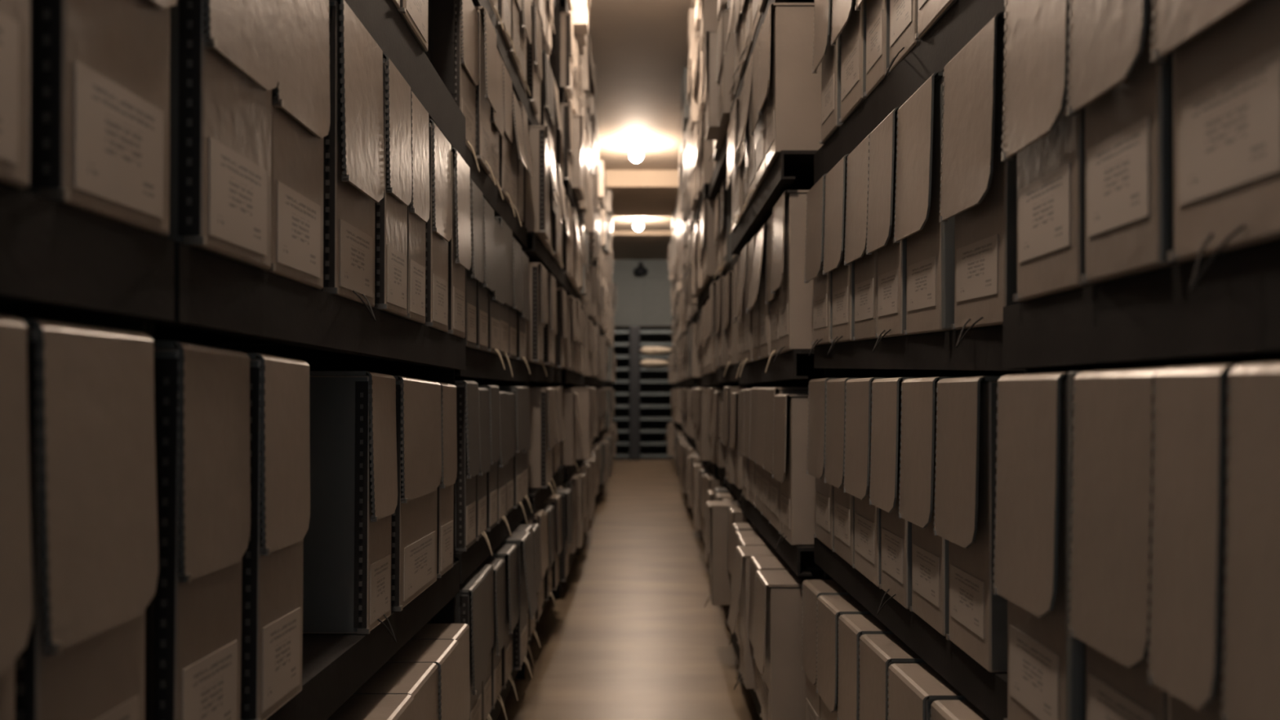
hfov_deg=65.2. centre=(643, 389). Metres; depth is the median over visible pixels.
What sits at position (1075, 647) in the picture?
board
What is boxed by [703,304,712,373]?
box
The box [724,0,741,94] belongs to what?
box
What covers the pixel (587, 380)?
shelving unit
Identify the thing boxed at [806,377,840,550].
box
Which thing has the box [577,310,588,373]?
box
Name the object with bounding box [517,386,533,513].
box
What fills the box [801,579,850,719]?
box
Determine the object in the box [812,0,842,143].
box
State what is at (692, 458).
box
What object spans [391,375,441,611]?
box
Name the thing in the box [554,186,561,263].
box
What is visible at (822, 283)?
box
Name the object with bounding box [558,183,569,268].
box
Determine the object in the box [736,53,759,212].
box
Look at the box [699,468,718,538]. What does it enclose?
box
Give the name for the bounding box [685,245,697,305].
box
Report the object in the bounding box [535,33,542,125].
box
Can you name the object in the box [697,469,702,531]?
box
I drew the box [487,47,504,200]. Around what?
box
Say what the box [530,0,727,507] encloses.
boxes
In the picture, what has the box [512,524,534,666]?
box
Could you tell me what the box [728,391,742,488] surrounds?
box
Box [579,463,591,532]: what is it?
box
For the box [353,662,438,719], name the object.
box
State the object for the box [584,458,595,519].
box
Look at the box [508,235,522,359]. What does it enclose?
box
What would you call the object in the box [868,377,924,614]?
box
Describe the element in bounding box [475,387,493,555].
box
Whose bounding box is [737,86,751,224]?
box
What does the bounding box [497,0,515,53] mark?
box
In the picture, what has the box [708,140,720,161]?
box
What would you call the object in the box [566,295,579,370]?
box
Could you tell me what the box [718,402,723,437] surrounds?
box
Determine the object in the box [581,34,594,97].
box
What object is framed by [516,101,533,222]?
box
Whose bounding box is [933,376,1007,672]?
box
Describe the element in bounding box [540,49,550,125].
box
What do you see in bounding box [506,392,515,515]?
box
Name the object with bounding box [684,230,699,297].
box
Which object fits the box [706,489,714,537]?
box
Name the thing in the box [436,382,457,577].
box
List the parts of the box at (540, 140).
flap lid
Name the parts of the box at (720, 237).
flap lid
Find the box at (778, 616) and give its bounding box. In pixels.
[753,569,824,719]
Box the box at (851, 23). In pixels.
[831,0,866,123]
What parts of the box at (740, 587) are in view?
flap lid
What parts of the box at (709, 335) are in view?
flap lid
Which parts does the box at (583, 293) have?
flap lid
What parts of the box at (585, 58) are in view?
flap lid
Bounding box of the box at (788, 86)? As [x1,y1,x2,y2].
[757,2,823,170]
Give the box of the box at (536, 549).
[519,524,540,647]
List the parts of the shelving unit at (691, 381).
shelf, shelf, shelf, shelf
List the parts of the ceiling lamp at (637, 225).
bulb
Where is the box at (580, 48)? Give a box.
[577,20,590,55]
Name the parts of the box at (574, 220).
flap lid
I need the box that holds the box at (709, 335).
[707,297,718,371]
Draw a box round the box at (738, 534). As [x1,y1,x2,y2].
[733,530,763,646]
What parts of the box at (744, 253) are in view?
flap lid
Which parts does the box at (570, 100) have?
flap lid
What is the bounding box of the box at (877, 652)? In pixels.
[858,634,927,719]
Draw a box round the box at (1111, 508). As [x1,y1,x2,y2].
[1067,367,1168,719]
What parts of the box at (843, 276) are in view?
flap lid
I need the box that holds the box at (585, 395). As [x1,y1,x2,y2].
[561,387,594,459]
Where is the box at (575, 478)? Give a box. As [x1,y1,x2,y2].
[568,475,578,553]
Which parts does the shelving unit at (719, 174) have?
shelf, shelf, shelf, shelf, shelf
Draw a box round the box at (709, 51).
[701,30,728,140]
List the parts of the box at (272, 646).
flap lid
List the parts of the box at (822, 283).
flap lid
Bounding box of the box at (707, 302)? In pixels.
[706,298,715,372]
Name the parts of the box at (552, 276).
flap lid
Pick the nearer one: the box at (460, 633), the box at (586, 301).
the box at (460, 633)
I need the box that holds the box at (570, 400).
[560,392,582,473]
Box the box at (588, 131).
[586,112,590,150]
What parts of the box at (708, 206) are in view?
flap lid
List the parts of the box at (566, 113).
flap lid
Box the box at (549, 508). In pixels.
[530,504,556,607]
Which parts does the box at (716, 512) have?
flap lid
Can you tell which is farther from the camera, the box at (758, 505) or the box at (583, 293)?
the box at (583, 293)
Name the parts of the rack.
post, rail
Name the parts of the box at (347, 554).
flap lid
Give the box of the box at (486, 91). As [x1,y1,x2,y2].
[474,6,497,186]
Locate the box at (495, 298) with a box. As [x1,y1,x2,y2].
[484,219,505,370]
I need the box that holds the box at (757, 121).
[750,23,768,186]
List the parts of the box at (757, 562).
flap lid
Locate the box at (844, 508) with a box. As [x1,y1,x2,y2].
[823,377,860,565]
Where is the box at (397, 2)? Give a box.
[391,0,399,8]
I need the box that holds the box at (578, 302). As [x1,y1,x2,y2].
[572,298,582,371]
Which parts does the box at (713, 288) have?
flap lid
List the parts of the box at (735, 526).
flap lid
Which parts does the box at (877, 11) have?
flap lid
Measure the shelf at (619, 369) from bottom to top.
0.032 m
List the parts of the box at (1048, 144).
flap lid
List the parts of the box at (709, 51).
flap lid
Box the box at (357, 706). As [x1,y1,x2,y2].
[326,693,413,719]
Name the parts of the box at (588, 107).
flap lid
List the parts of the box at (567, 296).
flap lid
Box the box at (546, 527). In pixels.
[542,510,548,604]
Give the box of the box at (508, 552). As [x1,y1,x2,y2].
[454,543,519,700]
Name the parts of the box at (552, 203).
flap lid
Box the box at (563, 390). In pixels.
[561,388,574,392]
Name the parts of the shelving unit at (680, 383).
shelf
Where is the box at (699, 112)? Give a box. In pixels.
[691,42,702,119]
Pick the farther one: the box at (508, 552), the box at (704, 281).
the box at (704, 281)
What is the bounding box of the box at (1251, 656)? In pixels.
[1220,361,1279,719]
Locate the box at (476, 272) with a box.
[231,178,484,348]
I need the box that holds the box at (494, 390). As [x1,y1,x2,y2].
[478,385,500,531]
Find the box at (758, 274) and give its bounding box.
[746,222,770,359]
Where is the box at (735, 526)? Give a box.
[728,522,757,644]
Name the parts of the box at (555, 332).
flap lid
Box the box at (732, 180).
[725,121,737,232]
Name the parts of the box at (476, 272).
flap lid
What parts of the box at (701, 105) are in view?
flap lid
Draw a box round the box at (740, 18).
[733,0,746,77]
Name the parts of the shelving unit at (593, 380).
shelf, shelf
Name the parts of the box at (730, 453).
flap lid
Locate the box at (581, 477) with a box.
[564,473,586,547]
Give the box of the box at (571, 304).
[560,297,576,373]
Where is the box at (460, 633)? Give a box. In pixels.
[409,623,470,719]
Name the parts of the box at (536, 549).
flap lid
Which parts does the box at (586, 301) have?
flap lid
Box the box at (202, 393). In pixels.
[154,340,250,719]
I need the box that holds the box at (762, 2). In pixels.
[759,0,765,12]
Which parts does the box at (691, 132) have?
flap lid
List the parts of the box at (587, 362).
flap lid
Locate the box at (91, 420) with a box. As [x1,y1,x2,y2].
[14,318,158,719]
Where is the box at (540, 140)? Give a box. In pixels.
[524,125,558,239]
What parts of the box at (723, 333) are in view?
flap lid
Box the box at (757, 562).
[747,555,822,706]
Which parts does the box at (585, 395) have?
flap lid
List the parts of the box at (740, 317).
flap lid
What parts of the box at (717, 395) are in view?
flap lid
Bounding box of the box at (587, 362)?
[582,318,591,375]
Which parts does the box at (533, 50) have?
flap lid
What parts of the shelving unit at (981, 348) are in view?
shelf, shelf, shelf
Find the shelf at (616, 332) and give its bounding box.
[613,329,672,336]
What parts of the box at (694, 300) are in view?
flap lid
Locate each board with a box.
[940,83,955,329]
[1066,371,1085,719]
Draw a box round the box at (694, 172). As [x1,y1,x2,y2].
[691,130,699,205]
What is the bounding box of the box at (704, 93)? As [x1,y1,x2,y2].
[701,63,706,102]
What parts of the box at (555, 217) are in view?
flap lid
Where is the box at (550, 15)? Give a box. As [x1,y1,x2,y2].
[546,15,555,56]
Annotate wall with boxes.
[217,343,528,386]
[561,259,669,387]
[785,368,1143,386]
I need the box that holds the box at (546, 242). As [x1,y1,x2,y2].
[540,157,558,256]
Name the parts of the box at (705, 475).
flap lid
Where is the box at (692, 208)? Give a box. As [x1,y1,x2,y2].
[688,140,697,211]
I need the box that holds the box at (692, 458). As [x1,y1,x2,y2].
[686,455,698,511]
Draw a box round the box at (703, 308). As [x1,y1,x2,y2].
[701,305,709,373]
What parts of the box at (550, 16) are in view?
flap lid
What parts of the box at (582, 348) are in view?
flap lid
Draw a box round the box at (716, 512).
[704,501,741,607]
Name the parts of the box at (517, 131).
flap lid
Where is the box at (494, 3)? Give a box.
[488,0,504,31]
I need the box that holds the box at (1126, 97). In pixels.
[1066,0,1186,284]
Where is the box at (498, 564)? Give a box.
[454,558,507,719]
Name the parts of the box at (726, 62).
flap lid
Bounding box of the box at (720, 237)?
[713,192,727,279]
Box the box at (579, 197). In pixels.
[574,130,590,200]
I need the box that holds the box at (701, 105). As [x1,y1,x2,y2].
[692,31,705,111]
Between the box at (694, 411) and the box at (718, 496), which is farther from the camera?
the box at (694, 411)
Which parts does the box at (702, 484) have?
flap lid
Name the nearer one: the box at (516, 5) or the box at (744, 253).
the box at (516, 5)
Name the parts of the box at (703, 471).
flap lid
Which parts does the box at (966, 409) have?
flap lid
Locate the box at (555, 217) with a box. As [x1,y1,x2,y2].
[550,162,567,267]
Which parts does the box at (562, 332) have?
flap lid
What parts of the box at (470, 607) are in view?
flap lid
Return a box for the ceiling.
[588,0,694,231]
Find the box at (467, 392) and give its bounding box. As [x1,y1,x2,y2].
[454,380,479,551]
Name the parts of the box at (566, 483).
flap lid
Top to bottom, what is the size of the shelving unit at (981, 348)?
2.222 m
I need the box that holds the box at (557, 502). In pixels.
[529,493,563,591]
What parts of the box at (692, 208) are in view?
flap lid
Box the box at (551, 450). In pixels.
[550,389,557,493]
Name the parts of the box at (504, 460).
flap lid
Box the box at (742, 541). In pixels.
[735,537,771,679]
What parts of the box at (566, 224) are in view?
flap lid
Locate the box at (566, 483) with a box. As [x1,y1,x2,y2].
[560,479,573,556]
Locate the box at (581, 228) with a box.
[573,222,585,289]
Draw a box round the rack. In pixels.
[611,325,675,460]
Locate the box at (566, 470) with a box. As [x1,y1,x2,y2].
[564,469,579,473]
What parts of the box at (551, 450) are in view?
flap lid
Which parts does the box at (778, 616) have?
flap lid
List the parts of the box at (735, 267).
flap lid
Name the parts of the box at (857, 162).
flap lid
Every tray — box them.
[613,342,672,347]
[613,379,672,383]
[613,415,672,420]
[613,451,673,457]
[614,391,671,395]
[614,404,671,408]
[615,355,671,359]
[615,439,667,444]
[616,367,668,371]
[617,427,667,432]
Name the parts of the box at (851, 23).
flap lid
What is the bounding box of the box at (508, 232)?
[493,216,513,377]
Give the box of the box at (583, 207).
[579,146,589,213]
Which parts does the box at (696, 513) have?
flap lid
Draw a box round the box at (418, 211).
[400,89,430,324]
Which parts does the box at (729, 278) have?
flap lid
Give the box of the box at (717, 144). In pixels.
[713,140,724,149]
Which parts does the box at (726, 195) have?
flap lid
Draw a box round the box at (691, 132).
[688,119,693,147]
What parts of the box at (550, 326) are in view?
flap lid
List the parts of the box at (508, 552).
flap lid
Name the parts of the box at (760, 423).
flap lid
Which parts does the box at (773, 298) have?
flap lid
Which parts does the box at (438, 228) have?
flap lid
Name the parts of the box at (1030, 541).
flap lid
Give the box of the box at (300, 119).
[261,0,330,288]
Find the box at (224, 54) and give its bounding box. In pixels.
[164,0,279,269]
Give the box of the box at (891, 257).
[866,106,912,352]
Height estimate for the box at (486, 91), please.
0.281 m
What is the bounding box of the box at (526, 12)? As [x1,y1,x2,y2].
[516,0,531,95]
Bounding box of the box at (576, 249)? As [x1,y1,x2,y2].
[571,218,580,288]
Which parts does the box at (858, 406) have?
flap lid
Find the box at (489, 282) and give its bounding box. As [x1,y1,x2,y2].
[474,197,495,351]
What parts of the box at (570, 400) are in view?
flap lid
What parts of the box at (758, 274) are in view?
flap lid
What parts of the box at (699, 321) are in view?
flap lid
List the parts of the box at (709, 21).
flap lid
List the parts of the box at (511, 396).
flap lid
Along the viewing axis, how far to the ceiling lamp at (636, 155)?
6.27 m
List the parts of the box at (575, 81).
flap lid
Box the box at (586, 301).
[581,243,589,303]
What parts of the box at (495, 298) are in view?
flap lid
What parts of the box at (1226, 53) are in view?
flap lid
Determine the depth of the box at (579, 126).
3.39 m
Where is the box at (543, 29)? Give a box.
[540,0,547,41]
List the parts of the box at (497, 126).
flap lid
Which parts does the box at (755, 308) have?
flap lid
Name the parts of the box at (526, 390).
flap lid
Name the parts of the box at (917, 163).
flap lid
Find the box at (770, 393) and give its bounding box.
[763,386,808,531]
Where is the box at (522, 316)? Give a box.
[515,249,530,374]
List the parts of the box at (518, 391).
flap lid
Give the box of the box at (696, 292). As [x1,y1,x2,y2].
[693,232,702,294]
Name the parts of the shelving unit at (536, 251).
shelf, shelf, shelf, shelf, shelf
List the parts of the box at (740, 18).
flap lid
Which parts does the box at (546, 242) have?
flap lid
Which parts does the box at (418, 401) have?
flap lid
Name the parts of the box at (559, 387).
flap lid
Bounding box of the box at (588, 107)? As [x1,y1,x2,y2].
[586,53,595,113]
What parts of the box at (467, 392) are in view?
flap lid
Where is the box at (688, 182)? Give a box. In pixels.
[685,182,692,223]
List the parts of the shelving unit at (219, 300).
shelf, shelf, shelf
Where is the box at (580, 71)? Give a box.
[577,63,583,114]
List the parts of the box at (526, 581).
flap lid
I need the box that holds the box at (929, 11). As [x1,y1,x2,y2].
[915,0,957,39]
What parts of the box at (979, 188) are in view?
flap lid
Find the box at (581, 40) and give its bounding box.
[574,0,589,45]
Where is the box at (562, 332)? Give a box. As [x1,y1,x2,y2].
[554,287,567,368]
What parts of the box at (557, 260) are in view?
flap lid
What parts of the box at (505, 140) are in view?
flap lid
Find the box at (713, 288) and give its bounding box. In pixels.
[708,280,724,367]
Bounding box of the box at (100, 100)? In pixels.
[19,0,177,236]
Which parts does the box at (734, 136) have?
flap lid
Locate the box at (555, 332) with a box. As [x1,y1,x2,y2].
[552,291,556,367]
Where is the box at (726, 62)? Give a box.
[716,9,735,126]
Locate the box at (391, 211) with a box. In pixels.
[371,53,412,316]
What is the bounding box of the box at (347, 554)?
[302,371,397,643]
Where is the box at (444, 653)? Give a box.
[386,640,459,719]
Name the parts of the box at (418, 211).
flap lid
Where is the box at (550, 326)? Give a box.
[541,274,556,371]
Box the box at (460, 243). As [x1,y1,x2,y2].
[445,146,471,338]
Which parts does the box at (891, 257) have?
flap lid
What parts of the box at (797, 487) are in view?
flap lid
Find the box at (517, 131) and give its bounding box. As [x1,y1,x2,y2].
[507,89,528,226]
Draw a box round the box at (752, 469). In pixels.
[742,388,755,505]
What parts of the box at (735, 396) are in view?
flap lid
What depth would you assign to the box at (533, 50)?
2.38 m
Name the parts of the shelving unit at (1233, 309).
shelf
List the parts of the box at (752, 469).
flap lid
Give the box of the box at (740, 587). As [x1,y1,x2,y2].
[727,546,813,689]
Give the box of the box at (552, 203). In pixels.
[545,160,555,253]
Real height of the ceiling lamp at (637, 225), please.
0.112 m
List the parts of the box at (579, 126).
flap lid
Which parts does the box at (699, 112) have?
flap lid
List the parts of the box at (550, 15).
flap lid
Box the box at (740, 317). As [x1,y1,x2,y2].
[735,256,746,378]
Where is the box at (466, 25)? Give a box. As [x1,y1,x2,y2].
[424,0,479,172]
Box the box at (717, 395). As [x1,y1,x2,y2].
[709,391,725,467]
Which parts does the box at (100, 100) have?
flap lid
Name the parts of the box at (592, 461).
flap lid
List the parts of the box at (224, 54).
flap lid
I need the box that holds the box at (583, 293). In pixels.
[577,229,589,296]
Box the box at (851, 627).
[837,613,893,719]
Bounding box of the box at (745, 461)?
[737,389,749,505]
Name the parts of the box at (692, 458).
flap lid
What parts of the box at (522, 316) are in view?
flap lid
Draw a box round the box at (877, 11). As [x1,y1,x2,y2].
[854,0,889,97]
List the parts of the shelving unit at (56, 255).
shelf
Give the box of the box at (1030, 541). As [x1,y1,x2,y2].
[992,372,1068,719]
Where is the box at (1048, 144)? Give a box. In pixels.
[1001,0,1095,302]
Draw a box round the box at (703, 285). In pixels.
[698,220,706,287]
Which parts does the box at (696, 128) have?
flap lid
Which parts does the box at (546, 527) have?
flap lid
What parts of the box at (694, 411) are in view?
flap lid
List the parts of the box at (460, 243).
flap lid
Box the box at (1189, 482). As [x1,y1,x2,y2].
[1146,364,1239,719]
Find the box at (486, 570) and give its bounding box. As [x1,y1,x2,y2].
[471,564,494,719]
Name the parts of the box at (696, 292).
flap lid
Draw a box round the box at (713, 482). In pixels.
[704,475,720,562]
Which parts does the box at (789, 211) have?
flap lid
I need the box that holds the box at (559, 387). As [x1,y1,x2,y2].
[525,386,562,468]
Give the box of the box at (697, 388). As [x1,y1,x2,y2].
[695,387,709,418]
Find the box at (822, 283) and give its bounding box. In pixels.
[804,173,836,355]
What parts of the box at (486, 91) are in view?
flap lid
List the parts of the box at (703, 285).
flap lid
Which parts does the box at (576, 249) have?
flap lid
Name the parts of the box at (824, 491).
flap lid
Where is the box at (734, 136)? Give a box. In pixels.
[728,97,743,234]
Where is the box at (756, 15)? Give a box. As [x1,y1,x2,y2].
[751,0,762,41]
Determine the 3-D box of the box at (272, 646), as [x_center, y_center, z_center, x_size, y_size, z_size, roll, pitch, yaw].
[-0.435,0.103,0.730,0.356,0.256,0.094,0,-1,0]
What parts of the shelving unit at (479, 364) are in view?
shelf, shelf, shelf, shelf, shelf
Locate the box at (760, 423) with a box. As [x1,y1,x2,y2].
[755,386,777,520]
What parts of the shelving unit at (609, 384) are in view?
shelf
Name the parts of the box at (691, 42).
flap lid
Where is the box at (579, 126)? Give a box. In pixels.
[570,114,586,200]
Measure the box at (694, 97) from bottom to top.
0.231 m
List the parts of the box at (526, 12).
flap lid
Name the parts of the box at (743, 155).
flap lid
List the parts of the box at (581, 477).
flap lid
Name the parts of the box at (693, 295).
flap lid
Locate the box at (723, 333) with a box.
[715,275,730,366]
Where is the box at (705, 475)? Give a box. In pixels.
[702,473,713,555]
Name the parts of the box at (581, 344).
flap lid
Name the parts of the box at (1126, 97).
flap lid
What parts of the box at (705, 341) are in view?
flap lid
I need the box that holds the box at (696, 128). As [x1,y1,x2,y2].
[693,119,702,199]
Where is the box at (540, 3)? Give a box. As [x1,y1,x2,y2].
[533,0,543,27]
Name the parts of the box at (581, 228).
flap lid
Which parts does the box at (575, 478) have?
flap lid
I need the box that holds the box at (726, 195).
[719,178,733,275]
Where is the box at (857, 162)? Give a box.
[844,132,880,340]
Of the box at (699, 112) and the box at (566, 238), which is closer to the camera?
the box at (566, 238)
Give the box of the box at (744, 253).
[733,241,755,377]
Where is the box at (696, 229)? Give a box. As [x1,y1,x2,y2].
[690,219,704,290]
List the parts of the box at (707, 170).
flap lid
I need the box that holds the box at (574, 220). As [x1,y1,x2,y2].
[568,207,581,288]
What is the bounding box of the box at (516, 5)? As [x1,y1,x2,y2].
[507,0,524,81]
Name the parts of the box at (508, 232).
flap lid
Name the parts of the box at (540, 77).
flap lid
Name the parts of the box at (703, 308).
flap lid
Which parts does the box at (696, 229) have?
flap lid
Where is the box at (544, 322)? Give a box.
[537,322,546,376]
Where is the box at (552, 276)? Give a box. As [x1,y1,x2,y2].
[545,272,555,366]
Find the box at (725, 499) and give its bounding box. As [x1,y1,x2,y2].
[722,497,738,501]
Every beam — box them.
[604,169,678,216]
[611,231,672,259]
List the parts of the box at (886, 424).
flap lid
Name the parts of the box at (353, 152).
flap lid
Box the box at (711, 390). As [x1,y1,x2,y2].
[706,387,720,467]
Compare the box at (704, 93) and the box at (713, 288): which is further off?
the box at (704, 93)
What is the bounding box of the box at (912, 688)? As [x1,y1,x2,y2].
[887,663,968,719]
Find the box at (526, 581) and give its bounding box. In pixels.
[500,531,537,678]
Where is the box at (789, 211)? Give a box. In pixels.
[770,190,813,362]
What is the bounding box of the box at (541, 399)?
[528,387,555,498]
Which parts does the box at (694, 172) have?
flap lid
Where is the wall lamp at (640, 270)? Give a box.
[633,261,648,275]
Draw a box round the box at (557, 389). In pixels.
[552,387,564,474]
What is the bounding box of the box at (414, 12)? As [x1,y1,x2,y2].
[397,0,427,51]
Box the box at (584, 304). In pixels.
[583,303,586,311]
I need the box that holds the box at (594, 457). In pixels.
[590,455,596,511]
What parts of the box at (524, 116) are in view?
flap lid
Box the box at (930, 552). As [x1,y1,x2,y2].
[897,377,959,635]
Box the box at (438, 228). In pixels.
[422,118,452,332]
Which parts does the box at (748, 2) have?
flap lid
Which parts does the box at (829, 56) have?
flap lid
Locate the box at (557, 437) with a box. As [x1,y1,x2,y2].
[551,387,560,443]
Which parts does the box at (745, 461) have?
flap lid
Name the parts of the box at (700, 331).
flap lid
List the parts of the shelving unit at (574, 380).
shelf, shelf, shelf, shelf, shelf, shelf, shelf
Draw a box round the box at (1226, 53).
[1150,0,1279,291]
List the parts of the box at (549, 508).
flap lid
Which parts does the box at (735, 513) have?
flap lid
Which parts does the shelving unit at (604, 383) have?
shelf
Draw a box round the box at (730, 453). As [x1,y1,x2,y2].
[720,386,746,488]
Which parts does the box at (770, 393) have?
flap lid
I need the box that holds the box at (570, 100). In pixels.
[567,38,578,108]
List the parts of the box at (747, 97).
flap lid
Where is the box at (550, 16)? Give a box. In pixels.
[547,16,551,61]
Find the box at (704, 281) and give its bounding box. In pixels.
[699,209,710,283]
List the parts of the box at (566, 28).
flap lid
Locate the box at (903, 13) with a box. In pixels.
[884,0,920,76]
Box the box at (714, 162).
[709,140,716,169]
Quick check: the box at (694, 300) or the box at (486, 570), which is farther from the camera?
the box at (694, 300)
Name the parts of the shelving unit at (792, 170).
shelf, shelf, shelf, shelf, shelf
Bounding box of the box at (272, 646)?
[240,352,310,719]
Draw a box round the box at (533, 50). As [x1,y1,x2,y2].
[524,1,542,114]
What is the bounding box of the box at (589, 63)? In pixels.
[586,62,592,106]
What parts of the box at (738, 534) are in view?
flap lid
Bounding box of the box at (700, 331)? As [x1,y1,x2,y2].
[697,313,706,374]
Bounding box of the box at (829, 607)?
[816,595,871,719]
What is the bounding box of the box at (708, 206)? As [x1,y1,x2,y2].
[701,200,720,279]
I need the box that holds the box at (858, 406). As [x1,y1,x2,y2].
[843,377,896,586]
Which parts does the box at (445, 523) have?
flap lid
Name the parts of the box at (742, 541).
flap lid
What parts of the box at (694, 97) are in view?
flap lid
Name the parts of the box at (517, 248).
flap lid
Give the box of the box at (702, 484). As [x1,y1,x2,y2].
[701,474,705,543]
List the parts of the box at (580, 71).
flap lid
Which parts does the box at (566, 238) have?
flap lid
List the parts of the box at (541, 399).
flap lid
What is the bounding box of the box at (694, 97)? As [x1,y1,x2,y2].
[686,58,697,130]
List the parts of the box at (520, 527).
flap lid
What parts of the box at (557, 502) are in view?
flap lid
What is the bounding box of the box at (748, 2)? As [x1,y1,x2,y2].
[739,0,752,60]
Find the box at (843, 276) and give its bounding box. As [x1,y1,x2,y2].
[822,154,859,355]
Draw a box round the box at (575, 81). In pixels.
[571,40,578,114]
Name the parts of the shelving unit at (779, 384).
shelf, shelf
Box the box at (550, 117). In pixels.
[547,64,554,135]
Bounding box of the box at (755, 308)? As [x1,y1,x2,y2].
[746,233,760,360]
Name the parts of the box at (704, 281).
flap lid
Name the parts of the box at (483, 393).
flap lid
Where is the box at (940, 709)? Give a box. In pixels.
[929,699,990,719]
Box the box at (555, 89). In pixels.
[551,77,562,162]
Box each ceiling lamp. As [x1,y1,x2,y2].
[628,142,644,161]
[632,217,644,230]
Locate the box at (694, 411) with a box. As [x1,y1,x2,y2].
[693,388,698,451]
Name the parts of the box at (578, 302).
flap lid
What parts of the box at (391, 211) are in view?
flap lid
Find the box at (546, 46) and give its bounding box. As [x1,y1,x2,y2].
[542,0,554,54]
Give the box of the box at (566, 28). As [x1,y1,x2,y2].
[560,12,576,98]
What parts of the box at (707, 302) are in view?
flap lid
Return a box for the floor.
[496,457,759,719]
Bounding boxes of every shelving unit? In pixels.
[0,0,465,719]
[0,182,174,719]
[215,0,530,719]
[376,0,564,624]
[454,0,585,599]
[493,89,591,387]
[524,262,597,443]
[535,200,604,505]
[560,341,611,387]
[561,201,607,431]
[673,231,720,461]
[675,289,736,431]
[680,211,697,451]
[681,284,746,435]
[687,137,800,448]
[690,100,824,551]
[708,0,890,502]
[730,0,1024,719]
[813,0,1279,719]
[1003,240,1279,719]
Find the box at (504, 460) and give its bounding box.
[497,391,511,537]
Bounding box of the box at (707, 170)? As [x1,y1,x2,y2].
[694,111,713,189]
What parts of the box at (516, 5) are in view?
flap lid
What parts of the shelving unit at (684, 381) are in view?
shelf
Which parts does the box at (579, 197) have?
flap lid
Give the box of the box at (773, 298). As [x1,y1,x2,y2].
[764,213,780,373]
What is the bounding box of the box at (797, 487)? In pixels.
[772,394,815,550]
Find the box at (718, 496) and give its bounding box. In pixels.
[714,493,737,501]
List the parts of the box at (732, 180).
flap lid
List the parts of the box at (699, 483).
flap lid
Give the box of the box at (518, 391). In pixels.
[497,386,528,524]
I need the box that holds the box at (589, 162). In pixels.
[588,146,591,173]
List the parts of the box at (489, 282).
flap lid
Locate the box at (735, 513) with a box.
[725,506,746,617]
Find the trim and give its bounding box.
[636,271,669,325]
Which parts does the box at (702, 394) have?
flap lid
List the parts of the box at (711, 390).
flap lid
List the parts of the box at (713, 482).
flap lid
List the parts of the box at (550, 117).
flap lid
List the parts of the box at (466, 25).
flap lid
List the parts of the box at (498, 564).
flap lid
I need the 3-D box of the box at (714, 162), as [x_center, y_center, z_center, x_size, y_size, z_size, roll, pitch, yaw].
[0.392,-0.805,3.136,0.362,0.254,0.098,0,0,0]
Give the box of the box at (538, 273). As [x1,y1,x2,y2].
[525,262,548,363]
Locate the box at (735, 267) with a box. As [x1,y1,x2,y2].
[732,262,741,362]
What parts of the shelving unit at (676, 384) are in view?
shelf, shelf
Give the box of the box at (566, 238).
[561,195,573,279]
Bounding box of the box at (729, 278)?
[723,271,739,376]
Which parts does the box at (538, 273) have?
flap lid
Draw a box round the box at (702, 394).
[695,388,710,461]
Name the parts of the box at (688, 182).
flap lid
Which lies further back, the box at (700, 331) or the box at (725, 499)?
the box at (700, 331)
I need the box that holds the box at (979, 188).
[938,11,1022,347]
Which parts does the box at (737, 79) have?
flap lid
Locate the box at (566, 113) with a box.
[560,102,573,182]
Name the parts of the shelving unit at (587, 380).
shelf, shelf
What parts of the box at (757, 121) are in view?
flap lid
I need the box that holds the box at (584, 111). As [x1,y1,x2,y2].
[580,92,586,130]
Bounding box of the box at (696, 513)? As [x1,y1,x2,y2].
[692,463,718,529]
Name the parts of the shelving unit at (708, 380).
shelf, shelf, shelf, shelf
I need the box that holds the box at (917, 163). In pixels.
[893,71,958,334]
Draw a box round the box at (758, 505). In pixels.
[749,386,767,511]
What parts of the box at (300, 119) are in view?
flap lid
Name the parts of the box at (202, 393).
flap lid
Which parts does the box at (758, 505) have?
flap lid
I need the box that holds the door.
[641,277,672,325]
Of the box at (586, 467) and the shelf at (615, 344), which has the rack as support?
the shelf at (615, 344)
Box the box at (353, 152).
[319,0,384,321]
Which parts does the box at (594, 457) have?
flap lid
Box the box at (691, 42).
[687,8,697,64]
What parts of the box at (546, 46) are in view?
flap lid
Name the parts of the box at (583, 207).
flap lid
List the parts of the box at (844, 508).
flap lid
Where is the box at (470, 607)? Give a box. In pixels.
[426,573,487,719]
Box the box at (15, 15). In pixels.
[0,0,30,188]
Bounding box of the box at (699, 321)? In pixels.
[697,318,702,376]
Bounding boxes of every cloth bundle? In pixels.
[640,346,673,355]
[640,359,668,367]
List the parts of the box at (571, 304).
flap lid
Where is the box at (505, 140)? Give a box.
[498,61,515,217]
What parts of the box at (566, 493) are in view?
flap lid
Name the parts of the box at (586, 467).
flap lid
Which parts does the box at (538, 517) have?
flap lid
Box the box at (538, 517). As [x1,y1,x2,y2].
[524,510,545,621]
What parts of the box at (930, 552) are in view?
flap lid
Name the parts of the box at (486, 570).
flap lid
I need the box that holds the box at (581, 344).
[575,309,582,372]
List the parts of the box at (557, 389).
flap lid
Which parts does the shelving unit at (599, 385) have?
shelf, shelf, shelf, shelf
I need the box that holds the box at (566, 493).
[551,488,572,581]
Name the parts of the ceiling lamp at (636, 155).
bulb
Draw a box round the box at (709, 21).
[697,0,719,51]
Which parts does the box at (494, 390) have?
flap lid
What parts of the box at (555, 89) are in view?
flap lid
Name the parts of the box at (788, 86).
flap lid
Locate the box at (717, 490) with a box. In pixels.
[713,487,732,501]
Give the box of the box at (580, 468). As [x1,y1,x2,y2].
[564,466,582,473]
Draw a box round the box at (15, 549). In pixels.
[0,314,32,719]

